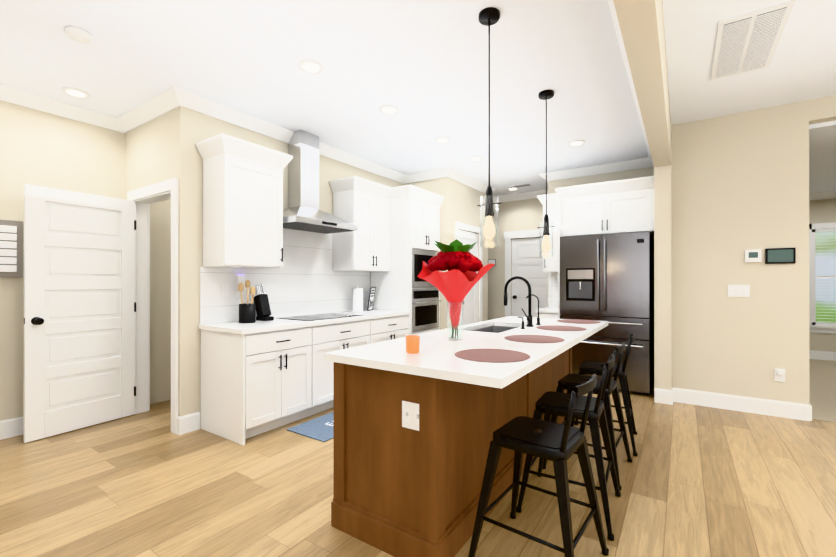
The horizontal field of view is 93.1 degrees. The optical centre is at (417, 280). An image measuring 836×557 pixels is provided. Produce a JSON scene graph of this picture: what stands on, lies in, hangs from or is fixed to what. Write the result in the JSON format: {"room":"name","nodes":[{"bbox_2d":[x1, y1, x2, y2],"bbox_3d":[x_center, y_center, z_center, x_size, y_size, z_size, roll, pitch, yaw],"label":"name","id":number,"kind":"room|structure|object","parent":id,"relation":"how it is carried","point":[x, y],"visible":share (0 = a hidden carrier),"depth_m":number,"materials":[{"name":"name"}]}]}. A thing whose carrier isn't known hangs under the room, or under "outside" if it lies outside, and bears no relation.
{"room":"kitchen","nodes":[
{"label":"kitchen","id":0,"kind":"room"},
{"bbox_2d":[0,100,170,420],"bbox_3d":[-3.882,-0.142,2.534,0.120,2.840,7.420,0,0,34],"label":"wall","id":1,"kind":"structure","parent":0,"point":[41,148],"depth_m":3.49,"materials":[{"name":"beige paint"}]},
{"bbox_2d":[0,219,22,276],"bbox_3d":[-3.437,-0.261,3.061,0.036,0.460,0.550,0,0,34],"label":"picture frame","id":2,"kind":"object","parent":1,"relation":"attached to","point":[11,248],"visible":1,"depth_m":3.22,"materials":[{"name":"beige wood"}]},
{"bbox_2d":[0,416,22,439],"bbox_3d":[-4.387,1.203,1.655,0.016,0.147,5.400,0,0,34],"label":"baseboard","id":3,"kind":"structure","parent":1,"relation":"attached to","point":[13,427],"depth_m":3.23,"materials":[{"name":"white wood"}]},
{"bbox_2d":[0,83,126,132],"bbox_3d":[-4.354,-1.511,1.637,0.095,0.105,5.400,0,0,34],"label":"crown molding","id":4,"kind":"structure","parent":1,"relation":"attached to","point":[10,94],"depth_m":3.43,"materials":[{"name":"white wood"}]},
{"bbox_2d":[125,106,194,416],"bbox_3d":[-2.403,-0.140,3.651,1.100,2.840,0.120,0,0,34],"label":"wall","id":5,"kind":"structure","parent":0,"point":[161,148],"depth_m":3.36,"materials":[{"name":"beige paint"}]},
{"bbox_2d":[23,184,135,442],"bbox_3d":[-2.878,0.257,3.432,0.190,2.030,0.780,0,0,34],"label":"open door","id":6,"kind":"structure","parent":5,"relation":"in","point":[79,310],"depth_m":3.38,"materials":[{"name":"white wood"}]},
{"bbox_2d":[116,91,174,131],"bbox_3d":[-2.421,-1.508,3.535,0.960,0.105,0.095,0,0,34],"label":"crown molding","id":7,"kind":"structure","parent":5,"relation":"attached to","point":[154,107],"depth_m":3.56,"materials":[{"name":"white wood"}]},
{"bbox_2d":[127,177,177,433],"bbox_3d":[-2.371,0.210,3.629,0.955,2.140,0.160,0,0,34],"label":"door frame","id":8,"kind":"structure","parent":5,"relation":"attached to","point":[144,197],"depth_m":3.80,"materials":[{"name":"white wood"}]},
{"bbox_2d":[195,111,403,427],"bbox_3d":[-0.723,-0.137,5.283,0.120,2.840,4.460,0,0,34],"label":"wall","id":9,"kind":"structure","parent":0,"point":[207,126],"depth_m":3.64,"materials":[{"name":"beige paint"}]},
{"bbox_2d":[196,133,292,268],"bbox_3d":[-1.544,-0.649,3.565,0.400,1.061,0.694,0,0,34],"label":"upper cabinet","id":10,"kind":"object","parent":9,"relation":"attached to","point":[242,203],"visible":1,"depth_m":3.41,"materials":[{"name":"white wood"}]},
{"bbox_2d":[164,86,403,183],"bbox_3d":[-1.083,-1.506,4.554,0.095,0.105,3.275,0,0,34],"label":"crown molding","id":11,"kind":"structure","parent":9,"relation":"attached to","point":[166,101],"depth_m":3.80,"materials":[{"name":"white wood"}]},
{"bbox_2d":[200,228,369,323],"bbox_3d":[-1.264,-0.119,4.357,0.008,1.000,2.240,0,0,34],"label":"tile backsplash","id":12,"kind":"structure","parent":9,"relation":"attached to","point":[305,279],"depth_m":4.26,"materials":[{"name":"white tile"}]},
{"bbox_2d":[221,284,228,296],"bbox_3d":[-1.760,0.093,3.602,0.005,0.115,0.075,0,0,34],"label":"outlet","id":13,"kind":"object","parent":12,"relation":"attached to","point":[224,287],"depth_m":3.60,"materials":[{"name":"white plastic"}]},
{"bbox_2d":[235,274,244,296],"bbox_3d":[-1.674,0.045,3.689,0.050,0.205,0.090,0,0,34],"label":"outlet","id":14,"kind":"object","parent":12,"relation":"attached to","point":[240,278],"depth_m":3.69,"materials":[{"name":"white plastic"}]},
{"bbox_2d":[283,129,357,233],"bbox_3d":[-1.102,-1.051,4.154,0.499,1.012,0.840,0,0,34],"label":"range hood","id":15,"kind":"object","parent":9,"relation":"attached to","point":[302,212],"visible":0.92,"depth_m":4.14,"materials":[{"name":"silver metal"}]},
{"bbox_2d":[333,188,388,271],"bbox_3d":[-0.684,-0.583,4.908,0.338,0.930,0.679,0,0,34],"label":"upper cabinet","id":16,"kind":"object","parent":9,"relation":"attached to","point":[366,249],"depth_m":4.69,"materials":[{"name":"white wood"}]},
{"bbox_2d":[0,0,648,195],"bbox_3d":[-1.328,-1.611,2.922,5.100,0.100,10.900,0,0,34],"label":"ceiling","id":17,"kind":"structure","parent":0,"point":[421,66],"depth_m":2.94,"materials":[{"name":"white paint"}]},
{"bbox_2d":[61,87,89,97],"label":"recessed light","id":18,"kind":"object","parent":17,"relation":"in","point":[74,92],"depth_m":3.26,"materials":[{"name":"white plastic"}]},
{"bbox_2d":[65,26,91,42],"bbox_3d":[-2.135,-1.542,2.488,0.130,0.037,0.130,0,0,34],"label":"smoke detector","id":19,"kind":"object","parent":17,"relation":"attached to","point":[78,34],"visible":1,"depth_m":2.46,"materials":[{"name":"white plastic"}]},
{"bbox_2d":[298,60,323,73],"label":"recessed light","id":20,"kind":"object","parent":17,"relation":"in","point":[311,66],"depth_m":2.87,"materials":[{"name":"white"}]},
{"bbox_2d":[379,105,398,113],"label":"recessed light","id":21,"kind":"object","parent":17,"relation":"in","point":[386,109],"depth_m":3.58,"materials":[{"name":"white plastic"}]},
{"bbox_2d":[434,137,449,142],"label":"recessed light","id":22,"kind":"object","parent":17,"relation":"in","point":[439,139],"depth_m":4.35,"materials":[{"name":"white"}]},
{"bbox_2d":[477,7,501,247],"bbox_3d":[0.418,-0.879,2.321,0.150,1.364,0.124,0,0,34],"label":"pendant light","id":23,"kind":"object","parent":17,"relation":"hanging from","point":[489,16],"visible":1,"depth_m":2.31,"materials":[{"name":"black metal"}]},
{"bbox_2d":[512,183,532,187],"bbox_3d":[1.699,-1.550,6.463,0.300,0.008,0.150,0,0,34],"label":"ceiling vent","id":24,"kind":"object","parent":17,"relation":"in","point":[521,185],"visible":1,"depth_m":6.43,"materials":[{"name":"white metal"}]},
{"bbox_2d":[537,90,555,256],"bbox_3d":[1.068,-0.877,3.293,0.150,1.364,0.124,0,0,34],"label":"pendant light","id":25,"kind":"object","parent":17,"relation":"hanging from","point":[546,95],"visible":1,"depth_m":3.28,"materials":[{"name":"black metal"}]},
{"bbox_2d":[568,140,584,145],"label":"recessed light","id":26,"kind":"object","parent":17,"relation":"in","point":[576,142],"depth_m":4.46,"materials":[{"name":"white"}]},
{"bbox_2d":[0,382,835,556],"bbox_3d":[0.668,1.327,1.585,9.900,0.100,10.900,0,0,34],"label":"floor","id":27,"kind":"structure","parent":0,"point":[699,481],"depth_m":2.36,"materials":[{"name":"brown wood"}]},
{"bbox_2d":[201,325,318,444],"bbox_3d":[-1.410,0.850,3.559,0.628,0.860,0.753,0,0,34],"label":"base cabinet","id":28,"kind":"object","parent":27,"relation":"on","point":[258,377],"depth_m":3.29,"materials":[{"name":"white wood"}]},
{"bbox_2d":[199,309,409,332],"bbox_3d":[-0.996,0.400,4.168,0.640,0.038,2.255,0,0,34],"label":"countertop","id":29,"kind":"structure","parent":28,"relation":"on","point":[259,326],"depth_m":3.59,"materials":[{"name":"white stone"}]},
{"bbox_2d":[238,280,255,322],"bbox_3d":[-1.546,0.184,3.574,0.157,0.390,0.155,0,0,34],"label":"utensil crock","id":30,"kind":"object","parent":29,"relation":"on","point":[247,312],"visible":1,"depth_m":3.53,"materials":[{"name":"black ceramic"}]},
{"bbox_2d":[254,284,273,320],"bbox_3d":[-1.497,0.204,3.814,0.215,0.351,0.090,0,0,34],"label":"knife block","id":31,"kind":"object","parent":29,"relation":"on","point":[263,310],"visible":0.98,"depth_m":3.79,"materials":[{"name":"black plastic"}]},
{"bbox_2d":[278,313,360,320],"bbox_3d":[-1.013,0.368,4.164,0.490,0.023,0.760,0,0,34],"label":"cooktop","id":32,"kind":"object","parent":29,"relation":"in","point":[313,317],"visible":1,"depth_m":4.12,"materials":[{"name":"black glass"}]},
{"bbox_2d":[352,286,363,311],"bbox_3d":[-0.738,0.222,4.847,0.150,0.320,0.150,0,0,34],"label":"paper towel","id":33,"kind":"object","parent":29,"relation":"on","point":[357,299],"visible":1,"depth_m":4.79,"materials":[{"name":"white paper"}]},
{"bbox_2d":[367,287,375,310],"bbox_3d":[-0.598,0.234,5.081,0.058,0.299,0.220,0,0,9],"label":"frame","id":34,"kind":"object","parent":29,"relation":"on","point":[371,299],"visible":0.94,"depth_m":5.05,"materials":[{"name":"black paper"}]},
{"bbox_2d":[286,412,333,441],"bbox_3d":[-0.720,1.275,3.576,0.460,0.009,0.770,0,0,34],"label":"kitchen rug","id":35,"kind":"object","parent":27,"relation":"on","point":[318,429],"visible":0.43,"depth_m":3.40,"materials":[{"name":"blue fabric"}]},
{"bbox_2d":[319,321,374,411],"bbox_3d":[-1.008,0.851,4.160,0.628,0.860,0.947,0,0,34],"label":"base cabinet","id":36,"kind":"object","parent":27,"relation":"on","point":[351,334],"depth_m":3.88,"materials":[{"name":"white wood"}]},
{"bbox_2d":[375,313,409,342],"bbox_3d":[-0.595,0.852,4.778,0.628,0.860,0.794,0,0,34],"label":"base cabinet","id":37,"kind":"object","parent":27,"relation":"on","point":[386,328],"depth_m":4.62,"materials":[{"name":"white wood"}]},
{"bbox_2d":[371,196,440,334],"bbox_3d":[-0.153,0.118,5.431,0.639,2.330,0.778,0,0,34],"label":"tall cabinet","id":38,"kind":"object","parent":27,"relation":"on","point":[390,245],"depth_m":5.09,"materials":[{"name":"white wood"}]},
{"bbox_2d":[325,344,575,556],"bbox_3d":[0.523,0.849,2.958,0.663,0.860,2.578,0,0,34],"label":"kitchen island","id":39,"kind":"object","parent":27,"relation":"on","point":[413,435],"depth_m":1.92,"materials":[{"name":"brown wood"}]},
{"bbox_2d":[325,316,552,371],"bbox_3d":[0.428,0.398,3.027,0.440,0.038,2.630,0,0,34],"label":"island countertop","id":40,"kind":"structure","parent":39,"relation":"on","point":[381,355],"depth_m":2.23,"materials":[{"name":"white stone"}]},
{"bbox_2d":[406,335,419,353],"bbox_3d":[-0.028,0.335,2.075,0.072,0.085,0.072,0,0,34],"label":"votive candle","id":41,"kind":"object","parent":40,"relation":"on","point":[412,344],"visible":0.98,"depth_m":2.05,"materials":[{"name":"orange wax"}]},
{"bbox_2d":[465,324,520,331],"bbox_3d":[0.638,0.522,3.265,0.383,0.233,0.768,0,0,34],"label":"sink","id":42,"kind":"object","parent":40,"relation":"in","point":[488,327],"depth_m":3.59,"materials":[{"name":"silver metal"}]},
{"bbox_2d":[393,320,607,387],"bbox_3d":[0.831,0.398,2.758,0.530,0.038,2.630,0,0,34],"label":"island countertop","id":43,"kind":"structure","parent":39,"relation":"on","point":[443,364],"depth_m":1.92,"materials":[{"name":"white stone"}]},
{"bbox_2d":[417,239,494,340],"bbox_3d":[0.252,0.063,2.509,0.469,0.630,0.475,0,0,34],"label":"bouquet","id":44,"kind":"object","parent":43,"relation":"on","point":[457,281],"visible":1,"depth_m":2.44,"materials":[{"name":"red"}]},
{"bbox_2d":[455,348,529,362],"bbox_3d":[0.373,0.375,2.000,0.376,0.003,0.376,0,0,34],"label":"placemat","id":45,"kind":"object","parent":43,"relation":"on","point":[490,355],"visible":0.96,"depth_m":1.98,"materials":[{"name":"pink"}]},
{"bbox_2d":[504,276,533,326],"bbox_3d":[0.829,0.171,3.310,0.256,0.417,0.114,0,0,34],"label":"faucet","id":46,"kind":"object","parent":43,"relation":"on","point":[529,320],"visible":1,"depth_m":3.27,"materials":[{"name":"black metal"}]},
{"bbox_2d":[526,294,540,324],"bbox_3d":[0.995,0.249,3.424,0.129,0.261,0.060,0,0,34],"label":"filter faucet","id":47,"kind":"object","parent":43,"relation":"on","point":[538,320],"visible":0.88,"depth_m":3.40,"materials":[{"name":"black metal"}]},
{"bbox_2d":[504,335,564,342],"bbox_3d":[0.751,0.376,2.565,0.376,0.003,0.376,0,0,34],"label":"placemat","id":48,"kind":"object","parent":43,"relation":"on","point":[534,338],"visible":0.96,"depth_m":2.56,"materials":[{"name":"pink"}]},
{"bbox_2d":[536,325,586,330],"bbox_3d":[1.134,0.377,3.139,0.376,0.003,0.376,0,0,34],"label":"placemat","id":49,"kind":"object","parent":43,"relation":"on","point":[559,328],"visible":1,"depth_m":3.10,"materials":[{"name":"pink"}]},
{"bbox_2d":[557,319,600,323],"bbox_3d":[1.484,0.378,3.663,0.376,0.003,0.376,0,0,34],"label":"placemat","id":50,"kind":"object","parent":43,"relation":"on","point":[577,321],"visible":0.98,"depth_m":3.64,"materials":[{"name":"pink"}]},
{"bbox_2d":[468,374,608,556],"bbox_3d":[0.552,0.849,1.807,0.490,0.854,0.490,0,0,38],"label":"stool","id":51,"kind":"object","parent":27,"relation":"on","point":[558,445],"visible":1,"depth_m":1.76,"materials":[{"name":"black"}]},
{"bbox_2d":[516,354,620,540],"bbox_3d":[0.871,0.850,2.267,0.490,0.854,0.490,0,0,31],"label":"stool","id":52,"kind":"object","parent":27,"relation":"on","point":[548,404],"visible":0.85,"depth_m":2.18,"materials":[{"name":"black"}]},
{"bbox_2d":[542,342,632,490],"bbox_3d":[1.174,0.851,2.739,0.506,0.854,0.506,0,0,34],"label":"stool","id":53,"kind":"object","parent":27,"relation":"on","point":[568,382],"visible":0.71,"depth_m":2.68,"materials":[{"name":"black"}]},
{"bbox_2d":[535,176,653,318],"bbox_3d":[2.240,0.052,5.080,1.417,2.460,0.797,0,0,34],"label":"upper cabinet","id":54,"kind":"object","parent":27,"relation":"on","point":[619,206],"visible":0.46,"depth_m":4.84,"materials":[{"name":"white wood"}]},
{"bbox_2d":[570,333,637,455],"bbox_3d":[1.493,0.851,3.199,0.490,0.854,0.490,0,0,29],"label":"stool","id":55,"kind":"object","parent":27,"relation":"on","point":[589,367],"visible":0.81,"depth_m":3.05,"materials":[{"name":"black metal"}]},
{"bbox_2d":[560,232,653,394],"bbox_3d":[2.357,0.370,4.928,0.955,1.825,0.886,0,0,34],"label":"fridge","id":56,"kind":"object","parent":27,"relation":"on","point":[609,278],"visible":0.88,"depth_m":4.55,"materials":[{"name":"grey metal"}]},
{"bbox_2d":[404,177,487,329],"bbox_3d":[0.484,-0.136,6.316,0.740,2.840,1.400,0,0,34],"label":"wall","id":57,"kind":"structure","parent":0,"point":[460,202],"depth_m":5.79,"materials":[{"name":"beige paint"}]},
{"bbox_2d":[404,168,447,183],"bbox_3d":[0.106,-1.504,5.672,0.630,0.105,0.095,0,0,34],"label":"crown molding","id":58,"kind":"structure","parent":57,"relation":"attached to","point":[435,173],"depth_m":5.68,"materials":[{"name":"white wood"}]},
{"bbox_2d":[440,166,494,193],"bbox_3d":[0.831,-1.504,6.086,0.095,0.105,1.590,0,0,34],"label":"crown molding","id":59,"kind":"structure","parent":57,"relation":"attached to","point":[452,173],"depth_m":5.83,"materials":[{"name":"white wood"}]},
{"bbox_2d":[459,230,477,325],"bbox_3d":[0.791,0.261,6.092,0.113,2.030,0.722,0,0,34],"label":"pantry door","id":60,"kind":"structure","parent":57,"relation":"in","point":[470,308],"depth_m":6.19,"materials":[{"name":"white wood"}]},
{"bbox_2d":[455,221,481,321],"bbox_3d":[0.792,0.214,6.092,0.020,2.140,0.910,0,0,34],"label":"door frame","id":61,"kind":"structure","parent":57,"relation":"attached to","point":[458,225],"depth_m":6.34,"materials":[{"name":"white wood"}]},
{"bbox_2d":[488,198,542,319],"bbox_3d":[1.593,-0.134,7.355,5.030,2.840,0.120,0,0,34],"label":"wall","id":62,"kind":"structure","parent":0,"point":[521,215],"depth_m":7.29,"materials":[{"name":"beige paint"}]},
{"bbox_2d":[488,259,495,265],"bbox_3d":[1.384,-0.339,7.411,0.160,0.130,0.020,0,0,34],"label":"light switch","id":63,"kind":"object","parent":62,"relation":"attached to","point":[492,261],"visible":0.75,"depth_m":7.39,"materials":[{"name":"white plastic"}]},
{"bbox_2d":[493,190,547,202],"bbox_3d":[2.232,-1.502,6.801,3.350,0.105,0.095,0,0,34],"label":"crown molding","id":64,"kind":"structure","parent":62,"relation":"attached to","point":[526,195],"depth_m":7.06,"materials":[{"name":"white wood"}]},
{"bbox_2d":[504,229,542,316],"bbox_3d":[2.026,0.195,6.977,1.070,2.180,0.025,0,0,34],"label":"door frame","id":65,"kind":"structure","parent":62,"relation":"attached to","point":[509,235],"depth_m":7.21,"materials":[{"name":"white wood"}]},
{"bbox_2d":[512,237,547,317],"bbox_3d":[2.028,0.262,6.980,0.802,2.030,0.113,0,0,34],"label":"hall door","id":66,"kind":"structure","parent":62,"relation":"in","point":[527,262],"depth_m":7.06,"materials":[{"name":"white wood"}]},
{"bbox_2d":[548,167,653,272],"bbox_3d":[2.512,-0.137,5.454,1.390,2.840,0.120,0,0,34],"label":"wall","id":67,"kind":"structure","parent":0,"point":[616,176],"depth_m":5.40,"materials":[{"name":"beige paint"}]},
{"bbox_2d":[548,273,557,306],"bbox_3d":[2.045,0.134,5.688,0.332,0.498,0.008,0,0,34],"label":"tile backsplash","id":68,"kind":"structure","parent":67,"relation":"attached to","point":[552,289],"depth_m":5.74,"materials":[{"name":"white tile"}]},
{"bbox_2d":[539,158,647,181],"bbox_3d":[2.372,-1.505,5.421,1.385,0.105,0.095,0,0,34],"label":"crown molding","id":69,"kind":"structure","parent":67,"relation":"attached to","point":[636,163],"depth_m":5.37,"materials":[{"name":"white wood"}]},
{"bbox_2d":[613,0,670,166],"bbox_3d":[0.164,-1.430,0.555,0.150,0.450,8.620,0,0,34],"label":"header beam","id":70,"kind":"structure","parent":0,"point":[641,25],"depth_m":2.27,"materials":[{"name":"beige paint"}]},
{"bbox_2d":[608,0,653,167],"bbox_3d":[0.343,-1.511,1.043,0.095,0.105,9.630,0,0,34],"label":"crown molding","id":71,"kind":"structure","parent":70,"relation":"attached to","point":[611,4],"depth_m":2.88,"materials":[{"name":"white wood"}]},
{"bbox_2d":[654,165,671,389],"bbox_3d":[3.169,-0.183,5.051,0.150,2.930,2.200,0,0,34],"label":"wall","id":72,"kind":"structure","parent":0,"point":[662,294],"depth_m":4.14,"materials":[{"name":"beige paint"}]},
{"bbox_2d":[670,388,811,420],"bbox_3d":[3.135,1.207,3.895,1.076,0.147,0.016,0,0,34],"label":"baseboard","id":73,"kind":"structure","parent":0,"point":[798,411],"depth_m":3.86,"materials":[{"name":"white wood"}]},
{"bbox_2d":[663,0,835,124],"bbox_3d":[2.224,-1.707,-0.671,4.800,0.100,8.870,0,0,34],"label":"ceiling","id":74,"kind":"structure","parent":0,"point":[801,67],"depth_m":3.00,"materials":[{"name":"white paint"}]},
{"bbox_2d":[711,0,795,79],"bbox_3d":[2.306,-1.642,2.780,0.360,0.016,0.860,0,0,34],"label":"ceiling vent","id":75,"kind":"object","parent":74,"relation":"in","point":[748,42],"visible":1,"depth_m":2.69,"materials":[{"name":"white metal"}]},
{"bbox_2d":[671,95,835,404],"bbox_3d":[4.688,-0.186,2.942,4.720,2.930,0.120,0,0,34],"label":"wall","id":76,"kind":"structure","parent":0,"point":[739,184],"depth_m":3.88,"materials":[{"name":"beige paint"}]},
{"bbox_2d":[728,285,749,296],"bbox_3d":[3.151,0.101,3.890,0.170,0.120,0.010,0,0,34],"label":"switch plate","id":77,"kind":"object","parent":76,"relation":"attached to","point":[738,290],"visible":1,"depth_m":3.88,"materials":[{"name":"white plastic"}]},
{"bbox_2d":[745,249,760,261],"bbox_3d":[3.239,-0.240,3.824,0.120,0.120,0.024,0,0,34],"label":"thermostat","id":78,"kind":"object","parent":76,"relation":"attached to","point":[754,255],"visible":1,"depth_m":3.81,"materials":[{"name":"white plastic"}]},
{"bbox_2d":[774,368,784,381],"bbox_3d":[3.393,0.890,3.706,0.075,0.120,0.044,0,0,34],"label":"outlet","id":79,"kind":"object","parent":76,"relation":"attached to","point":[779,374],"visible":1,"depth_m":3.71,"materials":[{"name":"white plastic"}]},
{"bbox_2d":[765,248,795,263],"bbox_3d":[3.401,-0.232,3.716,0.210,0.145,0.021,0,0,34],"label":"panel","id":80,"kind":"object","parent":76,"relation":"attached to","point":[779,255],"visible":1,"depth_m":3.71,"materials":[{"name":"black"}]},
{"bbox_2d":[809,359,835,422],"bbox_3d":[5.824,1.329,4.640,4.720,0.106,4.090,0,0,34],"label":"floor carpet","id":81,"kind":"object","parent":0,"point":[822,388],"depth_m":4.63,"materials":[{"name":"beige carpet"}]},
{"bbox_2d":[809,198,835,351],"bbox_3d":[6.882,-0.066,6.226,4.720,2.700,0.120,0,0,34],"label":"wall","id":82,"kind":"structure","parent":0,"point":[822,211],"depth_m":6.38,"materials":[{"name":"beige paint"}]},
{"bbox_2d":[809,222,835,333],"bbox_3d":[6.823,-0.041,6.200,1.170,1.770,0.110,0,0,34],"label":"window","id":83,"kind":"structure","parent":82,"relation":"in","point":[815,326],"depth_m":6.43,"materials":[{"name":"white"}]},
{"bbox_2d":[809,350,835,360],"bbox_3d":[6.845,1.211,6.168,4.480,0.147,0.016,0,0,34],"label":"baseboard","id":84,"kind":"structure","parent":82,"relation":"attached to","point":[819,355],"depth_m":6.38,"materials":[{"name":"white wood"}]},
{"bbox_2d":[809,191,835,199],"bbox_3d":[6.823,-1.363,6.139,4.480,0.105,0.095,0,0,34],"label":"crown molding","id":85,"kind":"structure","parent":82,"relation":"attached to","point":[830,194],"depth_m":6.35,"materials":[{"name":"white wood"}]},
{"bbox_2d":[809,120,835,192],"bbox_3d":[5.841,-1.468,4.669,4.720,0.100,4.030,0,0,34],"label":"ceiling","id":86,"kind":"structure","parent":0,"point":[822,156],"depth_m":4.56,"materials":[{"name":"white paint"}]},
{"label":"outside","id":87,"kind":"structure","parent":0,"visible":0},
{"bbox_2d":[816,231,835,322],"bbox_3d":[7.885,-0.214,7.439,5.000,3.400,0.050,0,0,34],"label":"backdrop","id":88,"kind":"structure","parent":87,"point":[825,299],"depth_m":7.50,"materials":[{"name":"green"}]}
]}

